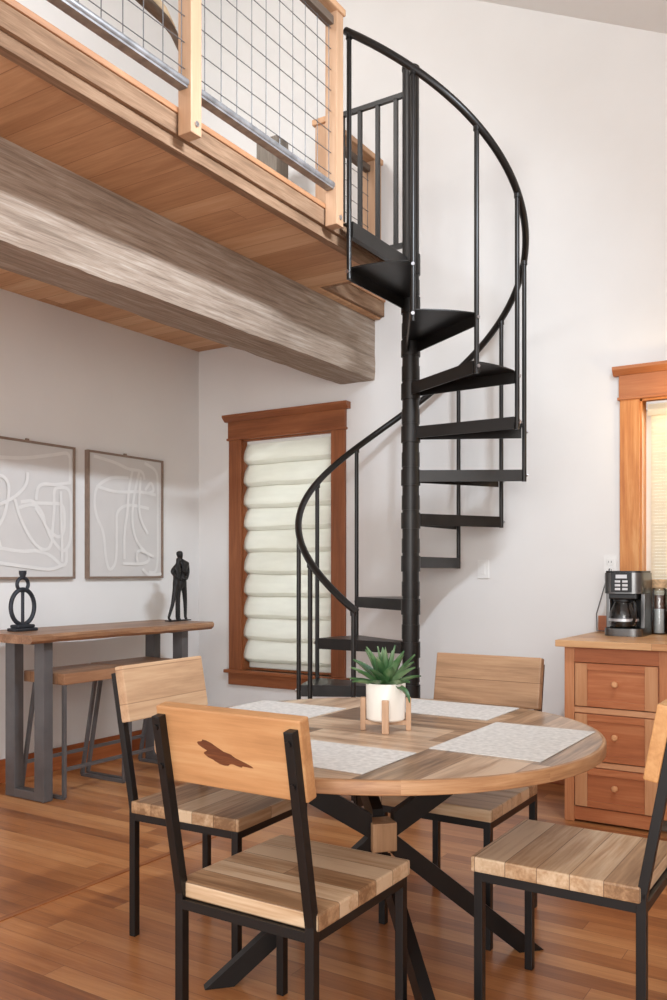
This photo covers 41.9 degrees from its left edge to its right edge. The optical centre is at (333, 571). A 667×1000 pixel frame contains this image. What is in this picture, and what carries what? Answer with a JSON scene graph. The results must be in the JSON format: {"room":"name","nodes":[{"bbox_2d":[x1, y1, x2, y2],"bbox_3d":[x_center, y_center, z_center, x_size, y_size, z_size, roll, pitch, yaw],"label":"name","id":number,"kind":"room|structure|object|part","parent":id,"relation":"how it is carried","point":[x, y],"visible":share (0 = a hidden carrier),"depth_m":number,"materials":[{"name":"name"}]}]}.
{"room":"dining room","nodes":[
{"label":"dining room","id":0,"kind":"room"},
{"bbox_2d":[0,0,198,759],"bbox_3d":[-2.997,-1.794,3.683,0.150,6.089,7.400,0,0,32],"label":"wall","id":1,"kind":"structure","parent":0,"point":[68,378],"depth_m":5.81,"materials":[{"name":"white paint"}]},
{"bbox_2d":[0,436,75,578],"bbox_3d":[-1.859,-0.386,5.297,0.035,0.857,0.705,0,0,32],"label":"framed print","id":2,"kind":"object","parent":1,"relation":"attached to","point":[38,479],"visible":1,"depth_m":5.34},
{"bbox_2d":[0,730,144,783],"bbox_3d":[-2.971,1.180,3.566,0.018,0.140,7.230,0,0,32],"label":"baseboard","id":3,"kind":"structure","parent":1,"relation":"attached to","point":[111,750],"depth_m":5.64,"materials":[{"name":"brown wood"}]},
{"bbox_2d":[85,449,163,578],"bbox_3d":[-1.426,-0.386,5.979,0.035,0.857,0.700,0,0,32],"label":"framed print","id":4,"kind":"object","parent":1,"relation":"attached to","point":[124,494],"visible":1,"depth_m":5.95},
{"bbox_2d":[0,55,380,351],"bbox_3d":[-2.050,-1.698,3.110,2.063,0.035,7.050,0,0,32],"label":"soffit","id":5,"kind":"structure","parent":0,"point":[37,116],"depth_m":3.86,"materials":[{"name":"brown wood"}]},
{"bbox_2d":[0,30,378,264],"bbox_3d":[-1.393,-1.680,2.231,0.044,0.050,6.270,0,0,32],"label":"trim","id":6,"kind":"structure","parent":5,"relation":"attached to","point":[15,51],"depth_m":3.34,"materials":[{"name":"brown wood"}]},
{"bbox_2d":[0,752,666,999],"bbox_3d":[0.033,1.280,1.757,7.330,0.060,7.400,0,0,32],"label":"floor","id":7,"kind":"structure","parent":0,"point":[78,945],"depth_m":3.06,"materials":[{"name":"brown wood"}]},
{"bbox_2d":[23,663,125,799],"bbox_3d":[-1.507,0.903,5.052,0.384,0.691,0.470,0,0,32],"label":"bar stool","id":8,"kind":"object","parent":7,"relation":"on","point":[64,676],"visible":0.69,"depth_m":4.93,"materials":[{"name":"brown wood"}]},
{"bbox_3d":[-1.628,0.934,4.866,0.379,0.631,0.019,0,0,32],"label":"leg frame","id":9,"kind":"part","parent":8,"relation":"part of","materials":[{"name":"grey metal"}]},
{"bbox_3d":[-1.635,1.080,5.134,0.018,0.018,0.444,0,0,32],"label":"foot rail","id":10,"kind":"part","parent":8,"relation":"part of","materials":[{"name":"grey metal"}]},
{"bbox_3d":[-1.488,0.589,5.040,0.340,0.062,0.470,0,0,32],"label":"seat","id":11,"kind":"part","parent":8,"relation":"part of","materials":[{"name":"brown wood"}]},
{"bbox_3d":[-1.357,1.085,4.957,0.018,0.018,0.444,0,0,32],"label":"foot rail","id":12,"kind":"part","parent":8,"relation":"part of","materials":[{"name":"grey metal"}]},
{"bbox_3d":[-1.390,0.934,5.241,0.379,0.631,0.019,0,0,32],"label":"leg frame","id":13,"kind":"part","parent":8,"relation":"part of","materials":[{"name":"grey metal"}]},
{"bbox_2d":[0,620,213,802],"bbox_3d":[-1.383,0.789,5.273,0.543,0.918,1.485,0,0,32],"label":"console table","id":14,"kind":"object","parent":7,"relation":"on","point":[43,638],"visible":0.8,"depth_m":4.84,"materials":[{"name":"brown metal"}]},
{"bbox_2d":[7,571,37,631],"bbox_3d":[-1.739,0.161,4.868,0.080,0.338,0.180,0,0,32],"label":"ring sculpture","id":15,"kind":"object","parent":14,"relation":"on","point":[19,626],"visible":1,"depth_m":4.86,"materials":[{"name":"metal"}]},
{"bbox_3d":[-1.685,0.813,4.810,0.325,0.870,0.060,0,0,32],"label":"leg frame","id":16,"kind":"part","parent":14,"relation":"part of","materials":[{"name":"grey metal"}]},
{"bbox_3d":[-1.100,0.813,5.730,0.325,0.870,0.060,0,0,32],"label":"leg frame","id":17,"kind":"part","parent":14,"relation":"part of","materials":[{"name":"grey metal"}]},
{"bbox_2d":[165,551,190,621],"bbox_3d":[-1.048,0.093,5.878,0.092,0.473,0.236,0,0,32],"label":"sculpture","id":18,"kind":"object","parent":14,"relation":"on","point":[180,571],"visible":1,"depth_m":5.85,"materials":[{"name":"black metal"}]},
{"bbox_2d":[0,835,216,921],"bbox_3d":[-1.480,1.248,2.677,0.026,0.004,7.130,0,0,32],"label":"trim","id":19,"kind":"structure","parent":7,"relation":"on","point":[69,892],"depth_m":3.45,"materials":[{"name":"brown wood"}]},
{"bbox_2d":[86,657,171,778],"bbox_3d":[-1.246,0.903,5.471,0.384,0.691,0.470,0,0,32],"label":"bar stool","id":20,"kind":"object","parent":7,"relation":"on","point":[121,662],"visible":0.31,"depth_m":5.36,"materials":[{"name":"grey metal"}]},
{"bbox_3d":[-1.368,0.934,5.285,0.379,0.631,0.019,0,0,32],"label":"leg frame","id":21,"kind":"part","parent":20,"relation":"part of","materials":[{"name":"grey metal"}]},
{"bbox_3d":[-1.374,1.080,5.552,0.018,0.018,0.444,0,0,32],"label":"foot rail","id":22,"kind":"part","parent":20,"relation":"part of","materials":[{"name":"grey metal"}]},
{"bbox_3d":[-1.228,0.589,5.459,0.340,0.062,0.470,0,0,32],"label":"seat","id":23,"kind":"part","parent":20,"relation":"part of","materials":[{"name":"brown wood"}]},
{"bbox_3d":[-1.097,1.085,5.376,0.018,0.018,0.444,0,0,32],"label":"foot rail","id":24,"kind":"part","parent":20,"relation":"part of","materials":[{"name":"grey metal"}]},
{"bbox_3d":[-1.129,0.934,5.660,0.379,0.631,0.019,0,0,32],"label":"leg frame","id":25,"kind":"part","parent":20,"relation":"part of","materials":[{"name":"grey metal"}]},
{"bbox_2d":[111,656,306,958],"bbox_3d":[-0.432,0.787,3.078,0.552,0.926,0.434,0,0,30],"label":"dining chair","id":26,"kind":"object","parent":7,"relation":"on","point":[234,815],"visible":0.59,"depth_m":3.00,"materials":[{"name":"beige wood"}]},
{"bbox_3d":[-0.722,0.800,3.016,0.109,0.900,0.025,0,0,30],"label":"leg","id":27,"kind":"part","parent":26,"relation":"part of","materials":[{"name":"black metal"}]},
{"bbox_3d":[-0.621,0.422,3.188,0.037,0.194,0.434,-12,-6,29],"label":"backrest","id":28,"kind":"part","parent":26,"relation":"part of","materials":[{"name":"brown wood"}]},
{"bbox_3d":[-0.523,0.800,3.361,0.109,0.900,0.025,0,0,30],"label":"leg","id":29,"kind":"part","parent":26,"relation":"part of","materials":[{"name":"black metal"}]},
{"bbox_3d":[-0.389,0.805,3.054,0.454,0.042,0.434,0,0,30],"label":"seat","id":30,"kind":"part","parent":26,"relation":"part of","materials":[{"name":"brown wood"}]},
{"bbox_3d":[-0.398,0.839,3.059,0.458,0.024,0.423,0,0,30],"label":"seat frame","id":31,"kind":"part","parent":26,"relation":"part of","materials":[{"name":"black metal"}]},
{"bbox_3d":[-0.309,1.038,2.778,0.025,0.423,0.025,0,0,30],"label":"leg","id":32,"kind":"part","parent":26,"relation":"part of","materials":[{"name":"black metal"}]},
{"bbox_2d":[152,701,409,999],"bbox_3d":[-0.122,0.787,2.256,0.434,0.926,0.552,0,0,32],"label":"dining chair","id":33,"kind":"object","parent":7,"relation":"on","point":[299,888],"visible":1,"depth_m":2.12,"materials":[{"name":"brown wood"}]},
{"bbox_3d":[-0.408,0.800,2.176,0.025,0.900,0.109,0,0,32],"label":"leg","id":34,"kind":"part","parent":33,"relation":"part of","materials":[{"name":"black metal"}]},
{"bbox_3d":[-0.239,0.422,2.071,0.434,0.194,0.037,0,10,32],"label":"backrest","id":35,"kind":"part","parent":33,"relation":"part of","materials":[{"name":"brown wood"}]},
{"bbox_3d":[-0.152,1.038,2.578,0.025,0.423,0.025,0,0,32],"label":"leg","id":36,"kind":"part","parent":33,"relation":"part of","materials":[{"name":"black metal"}]},
{"bbox_3d":[-0.101,0.839,2.288,0.423,0.024,0.458,0,0,32],"label":"seat frame","id":37,"kind":"part","parent":33,"relation":"part of","materials":[{"name":"black metal"}]},
{"bbox_3d":[-0.096,0.805,2.297,0.434,0.042,0.454,0,0,32],"label":"seat","id":38,"kind":"part","parent":33,"relation":"part of","materials":[{"name":"brown wood"}]},
{"bbox_3d":[-0.072,0.800,1.963,0.025,0.900,0.109,0,0,32],"label":"leg","id":39,"kind":"part","parent":33,"relation":"part of","materials":[{"name":"black metal"}]},
{"bbox_3d":[0.183,1.038,2.365,0.025,0.423,0.025,0,0,32],"label":"leg","id":40,"kind":"part","parent":33,"relation":"part of","materials":[{"name":"black metal"}]},
{"bbox_2d":[154,697,606,999],"bbox_3d":[0.141,0.876,2.798,1.406,0.746,1.406,0,0,32],"label":"dining table","id":41,"kind":"object","parent":7,"relation":"on","point":[429,777],"visible":0.55,"depth_m":2.63,"materials":[{"name":"brown wood"}]},
{"bbox_2d":[229,700,345,717],"bbox_3d":[-0.185,0.501,3.181,0.375,0.003,0.270,0,0,32],"label":"placemat","id":42,"kind":"object","parent":41,"relation":"on","point":[310,711],"visible":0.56,"depth_m":3.19,"materials":[{"name":"grey fabric"}]},
{"bbox_3d":[-0.136,1.036,2.680,0.521,0.425,0.036,0,0,-14],"label":"leg","id":43,"kind":"part","parent":41,"relation":"part of","materials":[{"name":"black metal"}]},
{"bbox_2d":[311,740,415,773],"bbox_3d":[-0.038,0.501,2.403,0.447,0.003,0.295,0,0,32],"label":"placemat","id":44,"kind":"object","parent":41,"relation":"on","point":[349,758],"visible":0.51,"depth_m":2.36,"materials":[{"name":"grey fabric"}]},
{"bbox_2d":[349,645,420,734],"bbox_3d":[0.160,0.367,2.760,0.219,0.272,0.257,0,0,-23],"label":"potted succulent","id":45,"kind":"object","parent":41,"relation":"on","point":[383,704],"visible":1,"depth_m":2.72,"materials":[{"name":"green plant"}]},
{"bbox_3d":[0.094,0.450,2.774,0.017,0.104,0.022,0,0,4],"label":"leg","id":46,"kind":"part","parent":45,"relation":"part of","materials":[{"name":"brown wood"}]},
{"bbox_3d":[0.161,0.450,2.696,0.022,0.104,0.017,0,0,4],"label":"leg","id":47,"kind":"part","parent":45,"relation":"part of","materials":[{"name":"brown wood"}]},
{"bbox_2d":[366,683,405,721],"bbox_3d":[0.166,0.410,2.768,0.126,0.118,0.126,0,0,32],"label":"pot","id":48,"kind":"object","parent":45,"relation":"attached to","point":[385,702],"depth_m":2.71,"materials":[{"name":"white ceramic"}]},
{"bbox_3d":[0.238,0.450,2.763,0.017,0.104,0.022,0,0,4],"label":"leg","id":49,"kind":"part","parent":45,"relation":"part of","materials":[{"name":"brown wood"}]},
{"bbox_3d":[0.226,1.064,2.462,0.036,0.370,0.531,0,0,-14],"label":"leg","id":50,"kind":"part","parent":41,"relation":"part of","materials":[{"name":"black metal"}]},
{"bbox_2d":[405,698,519,719],"bbox_3d":[0.408,0.501,3.196,0.460,0.003,0.308,0,0,32],"label":"placemat","id":51,"kind":"object","parent":41,"relation":"on","point":[418,706],"visible":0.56,"depth_m":3.16,"materials":[{"name":"grey fabric"}]},
{"bbox_3d":[0.439,1.036,2.828,0.521,0.425,0.036,0,0,-14],"label":"leg","id":52,"kind":"part","parent":41,"relation":"part of","materials":[{"name":"black metal"}]},
{"bbox_2d":[429,722,594,761],"bbox_3d":[0.546,0.501,2.599,0.328,0.003,0.508,0,0,32],"label":"placemat","id":53,"kind":"object","parent":41,"relation":"on","point":[497,739],"visible":1,"depth_m":2.57,"materials":[{"name":"grey fabric"}]},
{"bbox_2d":[295,27,528,806],"bbox_3d":[0.431,-0.786,4.861,1.293,4.072,1.293,0,0,32],"label":"spiral staircase","id":54,"kind":"structure","parent":7,"relation":"on","point":[395,280],"depth_m":4.81,"materials":[{"name":"black metal"}]},
{"bbox_3d":[0.191,-2.685,5.028,0.496,0.028,0.022,0,0,32],"label":"guard rail","id":55,"kind":"part","parent":54,"relation":"part of","materials":[{"name":"black metal"}]},
{"bbox_3d":[0.191,-1.840,5.028,0.496,0.026,0.022,0,0,32],"label":"guard rail","id":56,"kind":"part","parent":54,"relation":"part of","materials":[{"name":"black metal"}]},
{"bbox_2d":[379,652,544,950],"bbox_3d":[0.483,0.787,3.208,0.434,0.926,0.552,0,0,32],"label":"dining chair","id":57,"kind":"object","parent":7,"relation":"on","point":[512,681],"visible":0.67,"depth_m":3.29,"materials":[{"name":"beige wood"}]},
{"bbox_3d":[0.177,1.038,3.099,0.025,0.423,0.025,0,0,32],"label":"leg","id":58,"kind":"part","parent":57,"relation":"part of","materials":[{"name":"black metal"}]},
{"bbox_3d":[0.433,0.800,3.501,0.025,0.900,0.109,0,0,32],"label":"leg","id":59,"kind":"part","parent":57,"relation":"part of","materials":[{"name":"black metal"}]},
{"bbox_3d":[0.456,0.805,3.167,0.434,0.042,0.454,0,0,32],"label":"seat","id":60,"kind":"part","parent":57,"relation":"part of","materials":[{"name":"brown wood"}]},
{"bbox_3d":[0.462,0.839,3.175,0.423,0.024,0.458,0,0,32],"label":"seat frame","id":61,"kind":"part","parent":57,"relation":"part of","materials":[{"name":"black metal"}]},
{"bbox_3d":[0.513,1.038,2.885,0.025,0.423,0.025,0,0,32],"label":"leg","id":62,"kind":"part","parent":57,"relation":"part of","materials":[{"name":"black metal"}]},
{"bbox_3d":[0.600,0.422,3.393,0.434,0.194,0.037,0,-10,32],"label":"backrest","id":63,"kind":"part","parent":57,"relation":"part of","materials":[{"name":"brown wood"}]},
{"bbox_3d":[0.769,0.800,3.287,0.025,0.900,0.109,0,0,32],"label":"leg","id":64,"kind":"part","parent":57,"relation":"part of","materials":[{"name":"black metal"}]},
{"bbox_2d":[471,699,666,999],"bbox_3d":[0.727,0.787,2.437,0.552,0.926,0.434,0,0,32],"label":"dining chair","id":65,"kind":"object","parent":7,"relation":"on","point":[628,873],"visible":1,"depth_m":2.34,"materials":[{"name":"beige wood"}]},
{"bbox_3d":[0.405,1.038,2.407,0.025,0.423,0.025,0,0,32],"label":"leg","id":66,"kind":"part","parent":65,"relation":"part of","materials":[{"name":"black metal"}]},
{"bbox_3d":[0.618,1.038,2.743,0.025,0.423,0.025,0,0,32],"label":"leg","id":67,"kind":"part","parent":65,"relation":"part of","materials":[{"name":"black metal"}]},
{"bbox_3d":[0.686,0.805,2.464,0.454,0.042,0.434,0,0,32],"label":"seat","id":68,"kind":"part","parent":65,"relation":"part of","materials":[{"name":"brown wood"}]},
{"bbox_3d":[0.694,0.839,2.458,0.458,0.024,0.423,0,0,32],"label":"seat frame","id":69,"kind":"part","parent":65,"relation":"part of","materials":[{"name":"black metal"}]},
{"bbox_3d":[0.806,0.800,2.151,0.109,0.900,0.025,0,0,32],"label":"leg","id":70,"kind":"part","parent":65,"relation":"part of","materials":[{"name":"black metal"}]},
{"bbox_3d":[0.912,0.422,2.320,0.037,0.194,0.434,12,7,32],"label":"backrest","id":71,"kind":"part","parent":65,"relation":"part of","materials":[{"name":"brown wood"}]},
{"bbox_2d":[565,647,666,831],"bbox_3d":[2.071,0.811,4.209,1.722,0.873,0.730,0,0,32],"label":"base cabinet","id":72,"kind":"object","parent":7,"relation":"on","point":[617,693],"visible":0.75,"depth_m":4.25,"materials":[{"name":"brown wood"}]},
{"bbox_2d":[555,631,666,651],"bbox_3d":[2.079,0.357,4.206,1.805,0.034,0.769,0,0,32],"label":"countertop","id":73,"kind":"structure","parent":72,"relation":"on","point":[598,639],"depth_m":4.30,"materials":[{"name":"brown wood"}]},
{"bbox_2d":[596,568,651,636],"bbox_3d":[1.555,0.159,4.760,0.328,0.359,0.364,0,0,32],"label":"coffee maker","id":74,"kind":"object","parent":73,"relation":"on","point":[628,593],"visible":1,"depth_m":4.61,"materials":[{"name":"metal"}]},
{"bbox_3d":[1.543,0.158,4.904,0.078,0.357,0.174,0,0,-5],"label":"power cord","id":75,"kind":"part","parent":74,"relation":"part of","materials":[{"name":"black rubber"}]},
{"bbox_3d":[1.526,0.206,4.763,0.020,0.185,0.165,0,0,32],"label":"panel","id":76,"kind":"part","parent":74,"relation":"part of","materials":[{"name":"metal"}]},
{"bbox_3d":[1.516,0.056,4.582,0.107,0.103,0.008,0,0,32],"label":"control panel","id":77,"kind":"part","parent":74,"relation":"part of","materials":[{"name":"black plastic"}]},
{"bbox_3d":[1.550,0.150,4.644,0.110,0.022,0.110,0,0,32],"label":"carafe lid","id":78,"kind":"part","parent":74,"relation":"part of","materials":[{"name":"black plastic"}]},
{"bbox_2d":[609,593,640,598],"bbox_3d":[1.560,0.129,4.650,0.140,0.031,0.138,0,0,32],"label":"basket","id":79,"kind":"object","parent":74,"relation":"on","point":[611,595],"depth_m":4.59,"materials":[{"name":"black plastic"}]},
{"bbox_3d":[1.623,0.206,4.747,0.159,0.185,0.083,0,0,32],"label":"water tank","id":80,"kind":"part","parent":74,"relation":"part of","materials":[{"name":"clear glass"}]},
{"bbox_3d":[1.581,-0.001,4.683,0.190,0.010,0.230,0,0,32],"label":"lid","id":81,"kind":"part","parent":74,"relation":"part of","materials":[{"name":"black plastic"}]},
{"bbox_3d":[1.569,0.209,4.564,0.016,0.130,0.062,0,0,-14],"label":"carafe handle","id":82,"kind":"part","parent":74,"relation":"part of","materials":[{"name":"black plastic"}]},
{"bbox_3d":[1.677,0.206,4.666,0.020,0.185,0.165,0,0,32],"label":"panel","id":83,"kind":"part","parent":74,"relation":"part of","materials":[{"name":"metal"}]},
{"bbox_2d":[652,579,666,633],"bbox_3d":[1.782,0.190,4.759,0.084,0.297,0.084,0,0,32],"label":"storage jar","id":84,"kind":"object","parent":73,"relation":"on","point":[659,602],"visible":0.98,"depth_m":4.73,"materials":[{"name":"clear glass"}]},
{"bbox_3d":[1.782,0.071,4.759,0.080,0.060,0.080,0,0,32],"label":"lid","id":85,"kind":"part","parent":84,"relation":"part of","materials":[{"name":"brown wood"}]},
{"bbox_3d":[1.385,1.205,4.263,0.407,0.066,0.018,0,0,32],"label":"rail","id":86,"kind":"part","parent":72,"relation":"part of","materials":[{"name":"brown wood"}]},
{"bbox_3d":[1.372,1.058,4.242,0.032,0.032,0.036,0,0,32],"label":"knob","id":87,"kind":"part","parent":72,"relation":"part of","materials":[{"name":"brown wood"}]},
{"bbox_3d":[1.385,0.821,4.263,0.401,0.232,0.014,0,0,32],"label":"drawer","id":88,"kind":"part","parent":72,"relation":"part of","materials":[{"name":"brown wood"}]},
{"bbox_3d":[1.372,0.809,4.242,0.032,0.032,0.036,0,0,32],"label":"knob","id":89,"kind":"part","parent":72,"relation":"part of","materials":[{"name":"brown wood"}]},
{"bbox_3d":[1.372,0.549,4.242,0.032,0.032,0.036,0,0,32],"label":"knob","id":90,"kind":"part","parent":72,"relation":"part of","materials":[{"name":"brown wood"}]},
{"bbox_3d":[1.385,0.688,4.263,0.407,0.029,0.018,0,0,32],"label":"rail","id":91,"kind":"part","parent":72,"relation":"part of","materials":[{"name":"brown wood"}]},
{"bbox_3d":[1.385,1.070,4.263,0.401,0.198,0.014,0,0,32],"label":"drawer","id":92,"kind":"part","parent":72,"relation":"part of","materials":[{"name":"brown wood"}]},
{"bbox_3d":[1.379,0.989,4.254,0.277,0.032,0.009,0,0,32],"label":"drawer rail","id":93,"kind":"part","parent":72,"relation":"part of","materials":[{"name":"brown wood"}]},
{"bbox_3d":[1.379,1.151,4.254,0.277,0.032,0.009,0,0,32],"label":"drawer rail","id":94,"kind":"part","parent":72,"relation":"part of","materials":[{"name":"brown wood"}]},
{"bbox_3d":[1.379,0.723,4.254,0.277,0.032,0.009,0,0,32],"label":"drawer rail","id":95,"kind":"part","parent":72,"relation":"part of","materials":[{"name":"brown wood"}]},
{"bbox_3d":[1.379,0.471,4.254,0.277,0.032,0.009,0,0,32],"label":"drawer rail","id":96,"kind":"part","parent":72,"relation":"part of","materials":[{"name":"brown wood"}]},
{"bbox_3d":[1.379,0.652,4.254,0.277,0.032,0.009,0,0,32],"label":"drawer rail","id":97,"kind":"part","parent":72,"relation":"part of","materials":[{"name":"brown wood"}]},
{"bbox_3d":[1.385,0.412,4.263,0.407,0.075,0.018,0,0,32],"label":"rail","id":98,"kind":"part","parent":72,"relation":"part of","materials":[{"name":"brown wood"}]},
{"bbox_3d":[1.385,0.561,4.263,0.401,0.217,0.014,0,0,32],"label":"drawer","id":99,"kind":"part","parent":72,"relation":"part of","materials":[{"name":"brown wood"}]},
{"bbox_3d":[1.385,0.954,4.263,0.407,0.028,0.018,0,0,32],"label":"rail","id":100,"kind":"part","parent":72,"relation":"part of","materials":[{"name":"brown wood"}]},
{"bbox_3d":[1.379,0.919,4.254,0.277,0.032,0.009,0,0,32],"label":"drawer rail","id":101,"kind":"part","parent":72,"relation":"part of","materials":[{"name":"brown wood"}]},
{"bbox_2d":[199,0,666,716],"bbox_3d":[2.041,-1.794,4.776,7.180,6.089,0.150,0,0,32],"label":"wall","id":102,"kind":"structure","parent":0,"point":[576,108],"depth_m":5.38,"materials":[{"name":"white paint"}]},
{"bbox_2d":[0,137,374,383],"bbox_3d":[-1.730,-1.477,2.907,0.280,0.404,7.050,0,0,32],"label":"timber beam","id":103,"kind":"structure","parent":102,"relation":"attached to","point":[59,227],"depth_m":4.14,"materials":[{"name":"brown wood"}]},
{"bbox_2d":[222,400,350,689],"bbox_3d":[-0.315,-0.163,6.237,1.079,1.989,0.212,0,0,32],"label":"window","id":104,"kind":"structure","parent":102,"relation":"in","point":[329,417],"depth_m":6.22,"materials":[{"name":"brown wood"}]},
{"bbox_3d":[-0.724,-0.121,6.432,0.112,1.707,0.022,0,0,32],"label":"casing","id":105,"kind":"part","parent":104,"relation":"part of","materials":[{"name":"brown wood"}]},
{"bbox_3d":[-0.336,0.732,6.204,1.071,0.024,0.110,0,0,32],"label":"sill","id":106,"kind":"part","parent":104,"relation":"part of","materials":[{"name":"brown wood"}]},
{"bbox_2d":[244,433,330,672],"bbox_3d":[-0.316,-0.130,6.231,0.774,1.663,0.074,0,0,32],"label":"roman shade","id":107,"kind":"object","parent":104,"relation":"attached to","point":[278,474],"visible":0.88,"depth_m":6.23,"materials":[{"name":"beige fabric"}]},
{"bbox_3d":[-0.308,-0.951,6.243,0.750,0.021,0.045,0,0,32],"label":"head rail","id":108,"kind":"part","parent":107,"relation":"part of","materials":[{"name":"white fabric"}]},
{"bbox_3d":[-0.346,-1.042,6.188,1.019,0.135,0.028,0,0,32],"label":"head trim","id":109,"kind":"part","parent":104,"relation":"part of","materials":[{"name":"brown wood"}]},
{"bbox_3d":[0.035,-0.121,5.949,0.112,1.707,0.022,0,0,32],"label":"casing","id":110,"kind":"part","parent":104,"relation":"part of","materials":[{"name":"brown wood"}]},
{"bbox_2d":[321,283,385,317],"bbox_3d":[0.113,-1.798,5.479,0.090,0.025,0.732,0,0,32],"label":"trim","id":111,"kind":"structure","parent":102,"relation":"attached to","point":[352,284],"depth_m":5.57,"materials":[{"name":"brown wood"}]},
{"bbox_2d":[312,116,382,238],"bbox_3d":[0.100,-2.263,5.482,0.115,0.904,0.680,0,0,32],"label":"loft railing","id":112,"kind":"object","parent":111,"relation":"on","point":[368,155],"visible":0.31,"depth_m":5.62,"materials":[{"name":"brown wood"}]},
{"bbox_3d":[-0.048,-2.245,5.245,0.090,0.870,0.090,0,0,32],"label":"post","id":113,"kind":"part","parent":112,"relation":"part of","materials":[{"name":"brown wood"}]},
{"bbox_3d":[0.100,-2.697,5.482,0.115,0.035,0.680,0,0,32],"label":"rail","id":114,"kind":"part","parent":112,"relation":"part of","materials":[{"name":"brown wood"}]},
{"bbox_3d":[0.252,-2.245,5.717,0.090,0.870,0.090,0,0,32],"label":"post","id":115,"kind":"part","parent":112,"relation":"part of","materials":[{"name":"brown wood"}]},
{"bbox_2d":[478,560,488,577],"bbox_3d":[0.927,-0.018,5.388,0.074,0.115,0.012,0,0,32],"label":"light switch","id":116,"kind":"object","parent":102,"relation":"attached to","point":[483,565],"visible":1,"depth_m":5.38,"materials":[{"name":"white plastic"}]},
{"bbox_2d":[550,779,564,784],"bbox_3d":[0.270,1.180,5.802,3.050,0.140,0.018,0,0,32],"label":"baseboard","id":117,"kind":"structure","parent":102,"relation":"attached to","point":[562,782],"depth_m":5.11,"materials":[{"name":"brown wood"}]},
{"bbox_2d":[598,615,605,629],"bbox_3d":[2.283,0.294,4.520,1.798,0.089,0.020,0,0,32],"label":"backsplash","id":118,"kind":"structure","parent":102,"relation":"attached to","point":[601,619],"depth_m":4.98,"materials":[{"name":"brown wood"}]},
{"bbox_2d":[604,556,616,575],"bbox_3d":[1.581,-0.033,4.972,0.073,0.115,0.010,0,0,32],"label":"wall outlet","id":119,"kind":"object","parent":102,"relation":"attached to","point":[610,562],"visible":0.75,"depth_m":4.97,"materials":[{"name":"white plastic"}]},
{"bbox_2d":[607,559,612,564],"bbox_3d":[1.580,-0.056,4.970,0.037,0.032,0.003,0,0,32],"label":"socket","id":120,"kind":"object","parent":119,"relation":"attached to","point":[609,561],"depth_m":4.97,"materials":[{"name":"white plastic"}]},
{"bbox_2d":[612,360,666,578],"bbox_3d":[2.087,-0.455,4.710,1.088,1.405,0.212,0,0,32],"label":"window","id":121,"kind":"structure","parent":102,"relation":"in","point":[641,383],"depth_m":4.90,"materials":[{"name":"orange wood"}]},
{"bbox_3d":[1.673,-0.378,4.908,0.108,1.195,0.022,0,0,32],"label":"casing","id":122,"kind":"part","parent":121,"relation":"part of","materials":[{"name":"orange wood"}]},
{"bbox_3d":[2.056,-1.042,4.661,1.028,0.135,0.028,0,0,32],"label":"head trim","id":123,"kind":"part","parent":121,"relation":"part of","materials":[{"name":"orange wood"}]},
{"bbox_3d":[2.125,-0.378,4.769,0.784,1.167,0.030,0,0,32],"label":"sash","id":124,"kind":"part","parent":121,"relation":"part of","materials":[{"name":"white plastic"}]},
{"bbox_2d":[646,399,666,594],"bbox_3d":[2.083,-0.379,4.698,0.755,1.156,0.056,0,0,32],"label":"woven shade","id":125,"kind":"object","parent":121,"relation":"attached to","point":[657,410],"visible":0.88,"depth_m":4.86,"materials":[{"name":"fabric"}]},
{"bbox_3d":[2.085,-0.931,4.700,0.755,0.052,0.050,0,0,32],"label":"head rail","id":126,"kind":"part","parent":125,"relation":"part of","materials":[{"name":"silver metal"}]},
{"bbox_2d":[478,0,666,33],"bbox_3d":[0.033,-2.993,1.757,7.330,3.947,7.400,0,0,32],"label":"ceiling","id":127,"kind":"structure","parent":0,"point":[649,15],"depth_m":4.86,"materials":[{"name":"white paint"}]},
{"bbox_3d":[-2.045,-1.748,3.108,2.073,0.064,7.050,0,0,32],"label":"floor","id":128,"kind":"structure","parent":0,"visible":0},
{"bbox_2d":[135,0,177,49],"bbox_3d":[-1.015,-2.432,4.368,0.280,1.303,1.057,0,0,32],"label":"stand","id":129,"kind":"object","parent":128,"relation":"on","point":[154,7],"visible":0.34,"depth_m":4.53,"materials":[{"name":"brown wood"}]},
{"bbox_2d":[0,0,383,261],"bbox_3d":[-1.373,-1.745,2.218,0.032,0.080,6.270,0,0,32],"label":"trim","id":130,"kind":"structure","parent":128,"relation":"attached to","point":[13,23],"depth_m":3.23,"materials":[{"name":"brown wood"}]},
{"bbox_2d":[46,0,345,229],"bbox_3d":[-0.859,-2.232,2.946,0.118,1.073,3.250,0,0,32],"label":"loft railing","id":131,"kind":"object","parent":128,"relation":"attached to","point":[187,80],"visible":1,"depth_m":3.62,"materials":[{"name":"brown wood"}]},
{"bbox_3d":[-0.559,-2.215,3.389,0.068,1.040,0.062,0,0,32],"label":"post","id":132,"kind":"part","parent":131,"relation":"part of","materials":[{"name":"brown wood"}]},
{"bbox_3d":[-0.859,-2.752,2.946,0.118,0.033,3.250,0,0,32],"label":"rail","id":133,"kind":"part","parent":131,"relation":"part of","materials":[{"name":"brown wood"}]},
{"bbox_3d":[0.004,-2.215,4.276,0.068,1.040,0.062,0,0,32],"label":"post","id":134,"kind":"part","parent":131,"relation":"part of","materials":[{"name":"brown wood"}]},
{"bbox_2d":[257,135,287,178],"bbox_3d":[-0.411,-2.340,5.867,0.170,1.120,0.140,0,0,32],"label":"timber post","id":135,"kind":"object","parent":128,"relation":"on","point":[263,155],"visible":0.14,"depth_m":5.81,"materials":[{"name":"beige wood"}]},
{"bbox_2d":[322,281,351,287],"bbox_3d":[0.120,-1.728,5.020,0.434,0.105,0.022,0,0,32],"label":"trim","id":136,"kind":"structure","parent":128,"relation":"attached to","point":[343,283],"depth_m":5.08,"materials":[{"name":"brown wood"}]}
]}

